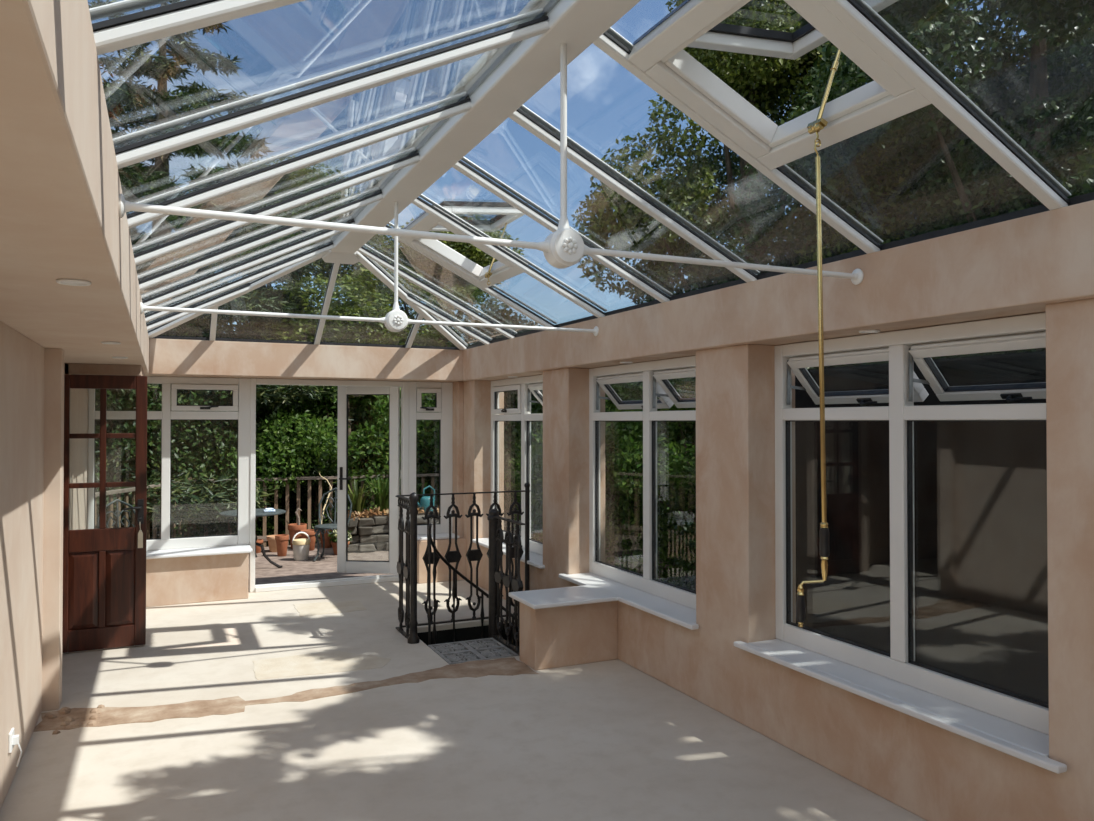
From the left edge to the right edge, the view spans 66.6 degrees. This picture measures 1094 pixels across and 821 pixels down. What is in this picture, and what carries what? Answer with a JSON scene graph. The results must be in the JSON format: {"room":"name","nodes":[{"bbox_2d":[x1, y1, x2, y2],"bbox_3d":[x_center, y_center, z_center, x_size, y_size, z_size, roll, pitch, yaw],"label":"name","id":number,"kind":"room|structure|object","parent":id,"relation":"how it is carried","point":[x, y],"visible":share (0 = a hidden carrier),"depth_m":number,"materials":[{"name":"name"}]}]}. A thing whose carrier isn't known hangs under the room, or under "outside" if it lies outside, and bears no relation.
{"room":"sunroom","nodes":[
{"label":"sunroom","id":0,"kind":"room"},
{"bbox_2d":[0,321,87,808],"bbox_3d":[-1.960,0.648,2.513,0.385,2.070,11.020,0,-1,-25],"label":"wall","id":1,"kind":"structure","parent":0,"point":[31,374],"depth_m":4.31,"materials":[{"name":"paint"}]},
{"bbox_2d":[8,728,21,766],"bbox_3d":[-2.388,1.518,3.746,0.048,0.162,0.087,0,-1,-25],"label":"wall socket","id":2,"kind":"object","parent":1,"relation":"attached to","point":[13,739],"visible":1,"depth_m":3.73,"materials":[{"name":"white plastic"}]},
{"bbox_2d":[62,374,146,652],"bbox_3d":[-3.209,0.730,5.988,0.595,1.973,0.112,0,-1,-25],"label":"door","id":3,"kind":"structure","parent":1,"relation":"in","point":[104,569],"depth_m":6.01,"materials":[{"name":"brown wood"}]},
{"bbox_2d":[138,528,142,547],"bbox_3d":[-2.955,0.902,6.054,0.034,0.194,0.009,0,-1,-25],"label":"tag","id":4,"kind":"object","parent":3,"relation":"hanging from","point":[140,533],"visible":1,"depth_m":6.05,"materials":[{"name":"beige paper"}]},
{"bbox_2d":[0,0,148,375],"bbox_3d":[-2.537,-0.551,2.264,2.475,0.320,11.020,0,-1,-25],"label":"ceiling","id":5,"kind":"structure","parent":0,"point":[60,185],"depth_m":1.68,"materials":[{"name":"paint"}]},
{"bbox_2d":[56,278,91,285],"bbox_3d":[-1.415,-0.384,2.491,0.094,0.010,0.094,0,-1,-25],"label":"recessed light","id":6,"kind":"object","parent":5,"relation":"in","point":[65,281],"visible":1,"depth_m":2.48,"materials":[{"name":"white plastic"}]},
{"bbox_2d":[101,341,120,343],"bbox_3d":[-2.309,-0.359,4.413,0.094,0.010,0.094,0,-1,-25],"label":"recessed light","id":7,"kind":"object","parent":5,"relation":"in","point":[102,342],"visible":1,"depth_m":4.38,"materials":[{"name":"white plastic"}]},
{"bbox_2d":[112,356,127,358],"bbox_3d":[-2.787,-0.345,5.437,0.094,0.010,0.094,0,-1,-25],"label":"recessed light","id":8,"kind":"object","parent":5,"relation":"in","point":[115,357],"visible":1,"depth_m":5.42,"materials":[{"name":"white plastic"}]},
{"bbox_2d":[64,363,144,375],"bbox_3d":[-3.812,-0.295,6.551,1.145,0.081,1.280,0,-1,-25],"label":"lintel","id":9,"kind":"object","parent":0,"point":[74,368],"visible":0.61,"depth_m":6.11,"materials":[{"name":"paint"}]},
{"bbox_2d":[148,338,462,381],"bbox_3d":[-2.288,-0.472,8.206,2.965,0.318,0.430,0,-1,-25],"label":"beam","id":10,"kind":"structure","parent":0,"point":[167,357],"depth_m":7.95,"materials":[{"name":"paint"}]},
{"bbox_2d":[146,381,465,606],"bbox_3d":[-2.498,0.721,8.116,3.490,2.070,0.390,0,-1,-25],"label":"wall","id":11,"kind":"structure","parent":0,"point":[209,578],"depth_m":7.67,"materials":[{"name":"paint"}]},
{"bbox_2d":[87,376,252,558],"bbox_3d":[-3.436,0.500,7.638,1.380,1.634,0.420,0,-1,-25],"label":"window","id":12,"kind":"structure","parent":11,"relation":"in","point":[165,546],"depth_m":7.80,"materials":[{"name":"white plastic"}]},
{"bbox_2d":[249,378,408,591],"bbox_3d":[-2.239,0.728,8.550,1.565,2.066,0.441,0,-1,-25],"label":"door","id":13,"kind":"structure","parent":11,"relation":"in","point":[345,387],"depth_m":8.69,"materials":[{"name":"white plastic"}]},
{"bbox_2d":[409,382,459,540],"bbox_3d":[-1.192,0.515,8.730,0.485,1.634,0.310,0,-1,-25],"label":"window","id":14,"kind":"structure","parent":11,"relation":"in","point":[442,411],"depth_m":8.85,"materials":[{"name":"white plastic"}]},
{"bbox_2d":[0,580,926,820],"bbox_3d":[-0.933,1.705,2.785,5.850,0.043,11.280,0,-1,-25],"label":"floor","id":15,"kind":"structure","parent":0,"point":[306,704],"depth_m":4.36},
{"bbox_2d":[39,705,104,734],"bbox_3d":[-2.624,1.698,4.600,0.306,0.023,0.414,0,-1,-25],"label":"stones","id":16,"kind":"object","parent":15,"relation":"on","point":[65,710],"visible":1,"depth_m":4.60},
{"bbox_2d":[395,492,419,643],"bbox_3d":[-1.084,1.175,6.416,0.090,1.118,0.509,0,-1,-25],"label":"stair railing","id":17,"kind":"object","parent":15,"relation":"on","point":[408,569],"visible":1,"depth_m":6.32,"materials":[{"name":"black metal"}]},
{"bbox_2d":[417,622,519,655],"bbox_3d":[-0.385,3.103,6.349,1.340,2.660,1.310,0,-1,-25],"label":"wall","id":18,"kind":"structure","parent":0,"point":[469,633],"depth_m":6.81,"materials":[{"name":"metal"}]},
{"bbox_2d":[427,509,518,664],"bbox_3d":[-0.412,2.545,6.348,1.035,3.575,1.066,0,-1,-25],"label":"spiral staircase","id":19,"kind":"structure","parent":18,"relation":"on","point":[489,648],"depth_m":6.36,"materials":[{"name":"grey metal"}]},
{"bbox_2d":[520,601,617,669],"bbox_3d":[0.150,1.510,5.768,0.630,0.430,0.270,0,-1,-25],"label":"wall","id":20,"kind":"structure","parent":0,"point":[553,637],"depth_m":5.64,"materials":[{"name":"paint"}]},
{"bbox_2d":[89,0,1093,349],"bbox_3d":[-0.047,-0.969,3.525,4.300,1.090,11.220,0,-1,-25],"label":"glass roof","id":21,"kind":"structure","parent":0,"point":[521,58],"depth_m":3.58,"materials":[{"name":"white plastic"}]},
{"bbox_2d":[140,202,598,335],"bbox_3d":[-0.976,-0.924,5.346,2.935,0.837,0.117,0,-1,-25],"label":"rod","id":22,"kind":"object","parent":21,"relation":"attached to","point":[396,320],"visible":1,"depth_m":5.31,"materials":[{"name":"white metal"}]},
{"bbox_2d":[399,201,528,287],"bbox_3d":[-0.596,-1.189,5.952,0.734,0.561,0.787,0,-1,-25],"label":"window","id":23,"kind":"structure","parent":21,"relation":"attached to","point":[501,270],"depth_m":6.04,"materials":[{"name":"white plastic"}]},
{"bbox_2d":[119,43,863,284],"bbox_3d":[0.057,-0.953,3.103,2.935,0.837,0.117,0,-1,-25],"label":"rod","id":24,"kind":"object","parent":21,"relation":"attached to","point":[563,248],"visible":1,"depth_m":3.06,"materials":[{"name":"white metal"}]},
{"bbox_2d":[628,0,931,169],"bbox_3d":[0.799,-1.228,2.918,0.734,0.561,0.787,0,-1,-25],"label":"window","id":25,"kind":"structure","parent":21,"relation":"attached to","point":[659,52],"depth_m":3.07,"materials":[{"name":"white plastic"}]},
{"bbox_2d":[796,141,828,626],"bbox_3d":[0.938,-0.102,2.955,0.115,1.736,0.056,0,-1,-14],"label":"pole","id":26,"kind":"object","parent":25,"relation":"hanging from","point":[824,531],"visible":1,"depth_m":2.95,"materials":[{"name":"gold metal"}]},
{"bbox_2d":[460,200,1093,381],"bbox_3d":[1.431,-0.526,4.088,0.390,0.318,11.020,0,-1,-25],"label":"beam","id":27,"kind":"structure","parent":0,"point":[1026,264],"depth_m":3.72,"materials":[{"name":"paint"}]},
{"bbox_2d":[859,329,879,332],"bbox_3d":[1.490,-0.366,3.849,0.094,0.010,0.094,0,-1,-25],"label":"recessed light","id":28,"kind":"object","parent":27,"relation":"attached to","point":[869,330],"visible":1,"depth_m":3.82,"materials":[{"name":"white plastic"}]},
{"bbox_2d":[463,298,1093,820],"bbox_3d":[1.458,0.668,4.085,0.330,2.070,11.020,0,-1,-25],"label":"wall","id":29,"kind":"structure","parent":0,"point":[932,772],"depth_m":4.50,"materials":[{"name":"paint"}]},
{"bbox_2d":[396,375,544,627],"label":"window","id":30,"kind":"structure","parent":29,"relation":"in","point":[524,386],"depth_m":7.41,"materials":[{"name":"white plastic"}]},
{"bbox_2d":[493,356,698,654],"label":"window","id":31,"kind":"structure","parent":29,"relation":"in","point":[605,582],"depth_m":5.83,"materials":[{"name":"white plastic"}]},
{"bbox_2d":[734,312,1066,773],"bbox_3d":[1.617,0.451,3.806,0.513,1.634,1.805,0,-1,-25],"label":"window","id":32,"kind":"structure","parent":29,"relation":"in","point":[1010,723],"depth_m":3.79,"materials":[{"name":"white plastic"}]},
{"label":"outside","id":33,"kind":"structure","parent":0,"visible":0},
{"bbox_2d":[358,467,694,655],"bbox_3d":[-3.134,2.119,6.787,80.000,0.140,75.000,0,-1,-25],"label":"ground","id":34,"kind":"structure","parent":33,"point":[688,523],"depth_m":14.56,"materials":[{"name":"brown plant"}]},
{"bbox_2d":[95,441,118,523],"bbox_3d":[-7.200,0.353,10.104,3.371,3.680,2.959,1,-1,-35],"label":"shrub","id":35,"kind":"object","parent":34,"relation":"on","point":[108,478],"visible":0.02,"depth_m":10.46,"materials":[{"name":"green plant"}]},
{"bbox_2d":[96,465,211,538],"bbox_3d":[-5.583,1.426,11.556,2.011,1.542,1.409,0,-1,-25],"label":"shrub","id":36,"kind":"object","parent":34,"relation":"on","point":[107,518],"visible":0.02,"depth_m":11.36,"materials":[{"name":"green plant"}]},
{"bbox_2d":[95,384,218,537],"bbox_3d":[-6.286,0.452,11.404,3.056,3.505,2.883,1,-1,-37],"label":"shrub","id":37,"kind":"object","parent":34,"relation":"on","point":[180,464],"visible":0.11,"depth_m":11.03,"materials":[{"name":"green plant"}]},
{"bbox_2d":[95,317,303,538],"bbox_3d":[-5.231,0.379,12.135,3.027,3.680,3.209,0,-1,13],"label":"shrub","id":38,"kind":"object","parent":34,"relation":"on","point":[192,395],"visible":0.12,"depth_m":11.51,"materials":[{"name":"green plant"}]},
{"bbox_2d":[176,457,284,545],"bbox_3d":[-4.505,1.433,12.067,1.409,1.542,2.011,0,-1,-2],"label":"shrub","id":39,"kind":"object","parent":34,"relation":"on","point":[219,473],"visible":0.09,"depth_m":11.72,"materials":[{"name":"green plant"}]},
{"bbox_2d":[88,0,376,528],"bbox_3d":[-5.982,-2.400,13.393,6.484,9.239,6.372,0,-1,20],"label":"tree","id":40,"kind":"object","parent":34,"relation":"on","point":[127,96],"visible":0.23,"depth_m":12.31,"materials":[{"name":"green plant"}]},
{"bbox_2d":[178,385,354,545],"bbox_3d":[-4.398,0.779,12.670,2.488,3.100,2.561,0,-1,17],"label":"shrub","id":41,"kind":"object","parent":34,"relation":"on","point":[271,461],"visible":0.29,"depth_m":11.88,"materials":[{"name":"green plant"}]},
{"bbox_2d":[170,155,451,526],"bbox_3d":[-4.991,-1.210,16.034,6.698,6.902,7.187,0,-1,14],"label":"tree","id":42,"kind":"object","parent":34,"relation":"on","point":[334,330],"visible":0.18,"depth_m":14.07,"materials":[{"name":"green plant"}]},
{"bbox_2d":[262,457,374,544],"bbox_3d":[-3.473,1.439,12.541,2.011,1.542,1.409,0,-1,21],"label":"shrub","id":43,"kind":"object","parent":34,"relation":"on","point":[314,487],"visible":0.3,"depth_m":12.32,"materials":[{"name":"green plant"}]},
{"bbox_2d":[256,385,438,541],"bbox_3d":[-3.176,0.649,12.911,2.737,3.410,2.817,1,-1,-43],"label":"shrub","id":44,"kind":"object","parent":34,"relation":"on","point":[326,443],"visible":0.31,"depth_m":12.31,"materials":[{"name":"green plant"}]},
{"bbox_2d":[348,463,438,510],"bbox_3d":[-2.383,1.445,13.028,1.409,1.542,2.011,-1,-1,44],"label":"shrub","id":45,"kind":"object","parent":34,"relation":"on","point":[369,500],"visible":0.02,"depth_m":12.81,"materials":[{"name":"green plant"}]},
{"bbox_2d":[351,387,513,507],"bbox_3d":[-1.872,0.658,13.629,2.817,3.410,2.737,0,-1,-23],"label":"shrub","id":46,"kind":"object","parent":34,"relation":"on","point":[382,401],"visible":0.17,"depth_m":12.77,"materials":[{"name":"green plant"}]},
{"bbox_2d":[337,213,542,466],"bbox_3d":[-2.478,-0.940,16.883,6.612,6.371,6.162,0,-1,14],"label":"tree","id":47,"kind":"object","parent":34,"relation":"on","point":[435,273],"visible":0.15,"depth_m":15.79,"materials":[{"name":"green plant"}]},
{"bbox_2d":[435,472,512,521],"bbox_3d":[-1.278,1.452,13.524,1.409,1.542,2.011,0,-1,-23],"label":"shrub","id":48,"kind":"object","parent":34,"relation":"on","point":[438,472],"visible":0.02,"depth_m":13.05,"materials":[{"name":"green plant"}]},
{"bbox_2d":[426,308,542,530],"bbox_3d":[-0.705,0.241,14.136,3.514,4.031,3.315,0,-1,23],"label":"shrub","id":49,"kind":"object","parent":34,"relation":"on","point":[510,397],"visible":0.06,"depth_m":13.52,"materials":[{"name":"green plant"}]},
{"bbox_2d":[504,382,689,563],"bbox_3d":[0.619,0.824,10.989,2.433,2.945,2.364,0,-1,-3],"label":"shrub","id":50,"kind":"object","parent":34,"relation":"on","point":[621,389],"visible":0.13,"depth_m":10.59,"materials":[{"name":"green plant"}]},
{"bbox_2d":[517,381,684,544],"bbox_3d":[0.885,0.647,12.767,2.737,3.410,2.817,0,-1,27],"label":"shrub","id":51,"kind":"object","parent":34,"relation":"on","point":[538,423],"visible":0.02,"depth_m":12.57,"materials":[{"name":"green plant"}]},
{"bbox_2d":[605,377,695,590],"bbox_3d":[1.721,0.803,9.384,2.364,2.945,2.433,0,-1,-23],"label":"shrub","id":52,"kind":"object","parent":34,"relation":"on","point":[682,459],"visible":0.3,"depth_m":9.32,"materials":[{"name":"green plant"}]},
{"bbox_2d":[623,488,694,534],"bbox_3d":[1.944,0.470,14.565,3.201,3.875,3.110,0,-1,-3],"label":"shrub","id":53,"kind":"object","parent":34,"relation":"on","point":[663,488],"visible":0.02,"depth_m":13.81,"materials":[{"name":"green plant"}]},
{"bbox_2d":[673,367,814,579],"bbox_3d":[2.406,0.744,8.511,2.254,2.804,2.568,0,-1,5],"label":"shrub","id":54,"kind":"object","parent":34,"relation":"on","point":[693,559],"visible":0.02,"depth_m":8.33,"materials":[{"name":"green plant"}]},
{"bbox_2d":[571,0,959,437],"bbox_3d":[3.669,-2.711,13.578,6.440,9.910,6.001,0,-1,24],"label":"tree","id":55,"kind":"object","parent":34,"relation":"on","point":[739,71],"visible":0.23,"depth_m":12.35,"materials":[{"name":"green plant"}]},
{"bbox_2d":[624,1,1081,368],"bbox_3d":[5.336,-2.641,13.187,7.803,9.735,7.169,0,-1,-25],"label":"tree","id":56,"kind":"object","parent":34,"relation":"on","point":[770,211],"visible":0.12,"depth_m":11.59,"materials":[{"name":"green plant"}]},
{"bbox_2d":[734,0,1093,48],"bbox_3d":[4.889,-1.766,2.859,5.427,7.520,9.593,0,-1,-34],"label":"tree","id":57,"kind":"object","parent":34,"relation":"on","point":[899,13],"visible":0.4,"depth_m":6.25,"materials":[{"name":"green plant"}]},
{"bbox_2d":[795,350,1048,703],"bbox_3d":[4.141,0.828,2.114,0.300,2.400,10.400,0,-1,-25],"label":"window glass","id":58,"kind":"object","parent":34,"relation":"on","point":[980,488],"depth_m":5.26,"materials":[{"name":"glass"}]},
{"bbox_2d":[810,0,1093,365],"bbox_3d":[5.910,-2.502,9.903,6.026,9.361,6.725,1,-1,-36],"label":"tree","id":59,"kind":"object","parent":34,"relation":"on","point":[1036,118],"visible":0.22,"depth_m":9.42,"materials":[{"name":"green plant"}]},
{"bbox_2d":[835,15,1090,353],"bbox_3d":[8.335,-3.200,11.872,8.219,10.839,7.365,0,-1,-6],"label":"tree","id":60,"kind":"object","parent":34,"relation":"on","point":[1047,40],"visible":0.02,"depth_m":11.64,"materials":[{"name":"green plant"}]},
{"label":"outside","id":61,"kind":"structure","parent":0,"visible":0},
{"bbox_2d":[248,530,693,590],"bbox_3d":[-2.281,1.986,10.439,8.400,0.200,3.680,0,-1,-25],"label":"patio","id":62,"kind":"structure","parent":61,"point":[325,567],"depth_m":10.11,"materials":[{"name":"brown stone"}]},
{"bbox_2d":[97,499,134,527],"bbox_3d":[-4.591,1.421,9.072,0.466,0.890,0.436,-1,-1,40],"label":"garden chair","id":63,"kind":"object","parent":62,"relation":"on","point":[116,500],"visible":0.12,"depth_m":9.21,"materials":[{"name":"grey metal"}]},
{"bbox_2d":[95,481,181,538],"bbox_3d":[-5.001,1.375,9.241,0.123,0.990,3.684,0,-1,5],"label":"fence","id":64,"kind":"object","parent":62,"relation":"on","point":[126,491],"visible":0.09,"depth_m":9.80,"materials":[{"name":"brown wood"}]},
{"bbox_2d":[220,509,285,567],"bbox_3d":[-3.486,1.540,9.880,0.744,0.678,0.744,0,-1,-25],"label":"garden table","id":65,"kind":"object","parent":62,"relation":"on","point":[258,512],"visible":0.48,"depth_m":9.87,"materials":[{"name":"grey metal"}]},
{"bbox_2d":[263,508,274,511],"bbox_3d":[-3.292,1.179,9.877,0.135,0.042,0.149,0,-1,-18],"label":"cloth","id":66,"kind":"object","parent":65,"relation":"on","point":[266,509],"visible":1,"depth_m":9.82,"materials":[{"name":"white fabric"}]},
{"bbox_2d":[256,539,262,552],"bbox_3d":[-3.875,1.810,11.095,0.184,0.170,0.184,0,-1,-25],"label":"flower pot","id":67,"kind":"object","parent":62,"relation":"on","point":[258,549],"visible":0.43,"depth_m":11.05,"materials":[{"name":"ceramic"}]},
{"bbox_2d":[267,535,276,551],"bbox_3d":[-3.648,1.791,11.200,0.235,0.210,0.235,0,-1,-25],"label":"flower pot","id":68,"kind":"object","parent":62,"relation":"on","point":[271,538],"visible":0.57,"depth_m":11.12,"materials":[{"name":"ceramic"}]},
{"bbox_2d":[275,534,288,556],"bbox_3d":[-3.445,1.756,10.831,0.173,0.270,0.173,0,-1,-25],"label":"flower pot","id":69,"kind":"object","parent":62,"relation":"on","point":[281,539],"visible":1,"depth_m":10.77,"materials":[{"name":"ceramic"}]},
{"bbox_2d":[288,523,306,548],"bbox_3d":[-3.446,1.735,11.492,0.255,0.330,0.255,0,-1,-25],"label":"flower pot","id":70,"kind":"object","parent":62,"relation":"on","point":[293,528],"visible":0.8,"depth_m":11.40,"materials":[{"name":"ceramic"}]},
{"bbox_2d":[295,473,331,524],"bbox_3d":[-3.224,1.261,11.533,0.505,0.784,0.142,0,-1,-25],"label":"stem","id":71,"kind":"object","parent":70,"relation":"on","point":[296,512],"visible":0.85,"depth_m":11.53,"materials":[{"name":"plant"}]},
{"bbox_2d":[292,532,309,560],"bbox_3d":[-3.106,1.710,10.525,0.228,0.355,0.220,0,-1,-25],"label":"bucket","id":72,"kind":"object","parent":62,"relation":"on","point":[300,546],"visible":1,"depth_m":10.45,"materials":[{"name":"white plastic"}]},
{"bbox_2d":[300,529,315,550],"bbox_3d":[-3.237,1.763,11.323,0.224,0.270,0.224,0,-1,-25],"label":"flower pot","id":73,"kind":"object","parent":62,"relation":"on","point":[310,532],"visible":0.66,"depth_m":11.26,"materials":[{"name":"ceramic"}]},
{"bbox_2d":[320,529,333,547],"bbox_3d":[-3.059,1.756,11.559,0.204,0.290,0.204,0,-1,-25],"label":"flower pot","id":74,"kind":"object","parent":62,"relation":"on","point":[327,542],"visible":0.34,"depth_m":11.49,"materials":[{"name":"ceramic"}]},
{"bbox_2d":[314,488,351,560],"bbox_3d":[-2.739,1.440,10.585,0.436,0.890,0.466,0,-1,0],"label":"garden chair","id":75,"kind":"object","parent":62,"relation":"on","point":[323,527],"visible":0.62,"depth_m":10.69,"materials":[{"name":"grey metal"}]},
{"bbox_2d":[331,540,349,554],"bbox_3d":[-2.721,1.808,10.966,0.245,0.170,0.245,0,-1,-25],"label":"flower pot","id":76,"kind":"object","parent":62,"relation":"on","point":[334,544],"visible":0.36,"depth_m":10.88,"materials":[{"name":"ceramic"}]},
{"bbox_2d":[327,529,351,542],"bbox_3d":[-2.717,1.658,10.962,0.333,0.282,0.329,0,-1,-25],"label":"flowering plant","id":77,"kind":"object","parent":76,"relation":"in","point":[334,534],"visible":0.35,"depth_m":10.92,"materials":[{"name":"green plant"}]},
{"bbox_2d":[184,471,542,546],"bbox_3d":[-2.145,1.417,12.425,5.990,0.990,0.100,0,-1,-25],"label":"fence","id":78,"kind":"object","parent":62,"relation":"on","point":[264,537],"visible":0.18,"depth_m":11.80,"materials":[{"name":"brown wood"}]},
{"bbox_2d":[333,507,438,551],"bbox_3d":[-1.931,1.668,11.774,2.087,0.470,0.856,0,-1,-25],"label":"raised bed","id":79,"kind":"object","parent":62,"relation":"on","point":[371,533],"visible":0.29,"depth_m":11.19,"materials":[{"name":"stone"}]},
{"bbox_2d":[332,480,385,512],"bbox_3d":[-2.562,1.194,11.497,0.787,0.471,0.431,0,-1,18],"label":"spiky plant","id":80,"kind":"object","parent":79,"relation":"on","point":[358,505],"visible":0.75,"depth_m":11.43,"materials":[{"name":"green plant"}]},
{"bbox_2d":[357,477,400,512],"bbox_3d":[-2.247,1.174,11.638,0.852,0.516,0.798,0,-1,-25],"label":"spiky plant","id":81,"kind":"object","parent":79,"relation":"on","point":[382,494],"visible":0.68,"depth_m":11.57,"materials":[{"name":"green plant"}]},
{"bbox_2d":[348,505,438,519],"bbox_3d":[-1.929,1.412,11.605,1.970,0.194,0.583,0,-1,-25],"label":"fallen leaves","id":82,"kind":"object","parent":79,"relation":"on","point":[367,513],"visible":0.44,"depth_m":11.33,"materials":[{"name":"orange plant"}]},
{"bbox_2d":[417,485,434,511],"bbox_3d":[-1.790,1.247,11.764,0.434,0.373,0.200,0,-1,-25],"label":"watering can","id":83,"kind":"object","parent":79,"relation":"on","point":[425,500],"visible":0.59,"depth_m":11.74,"materials":[{"name":"teal plastic"}]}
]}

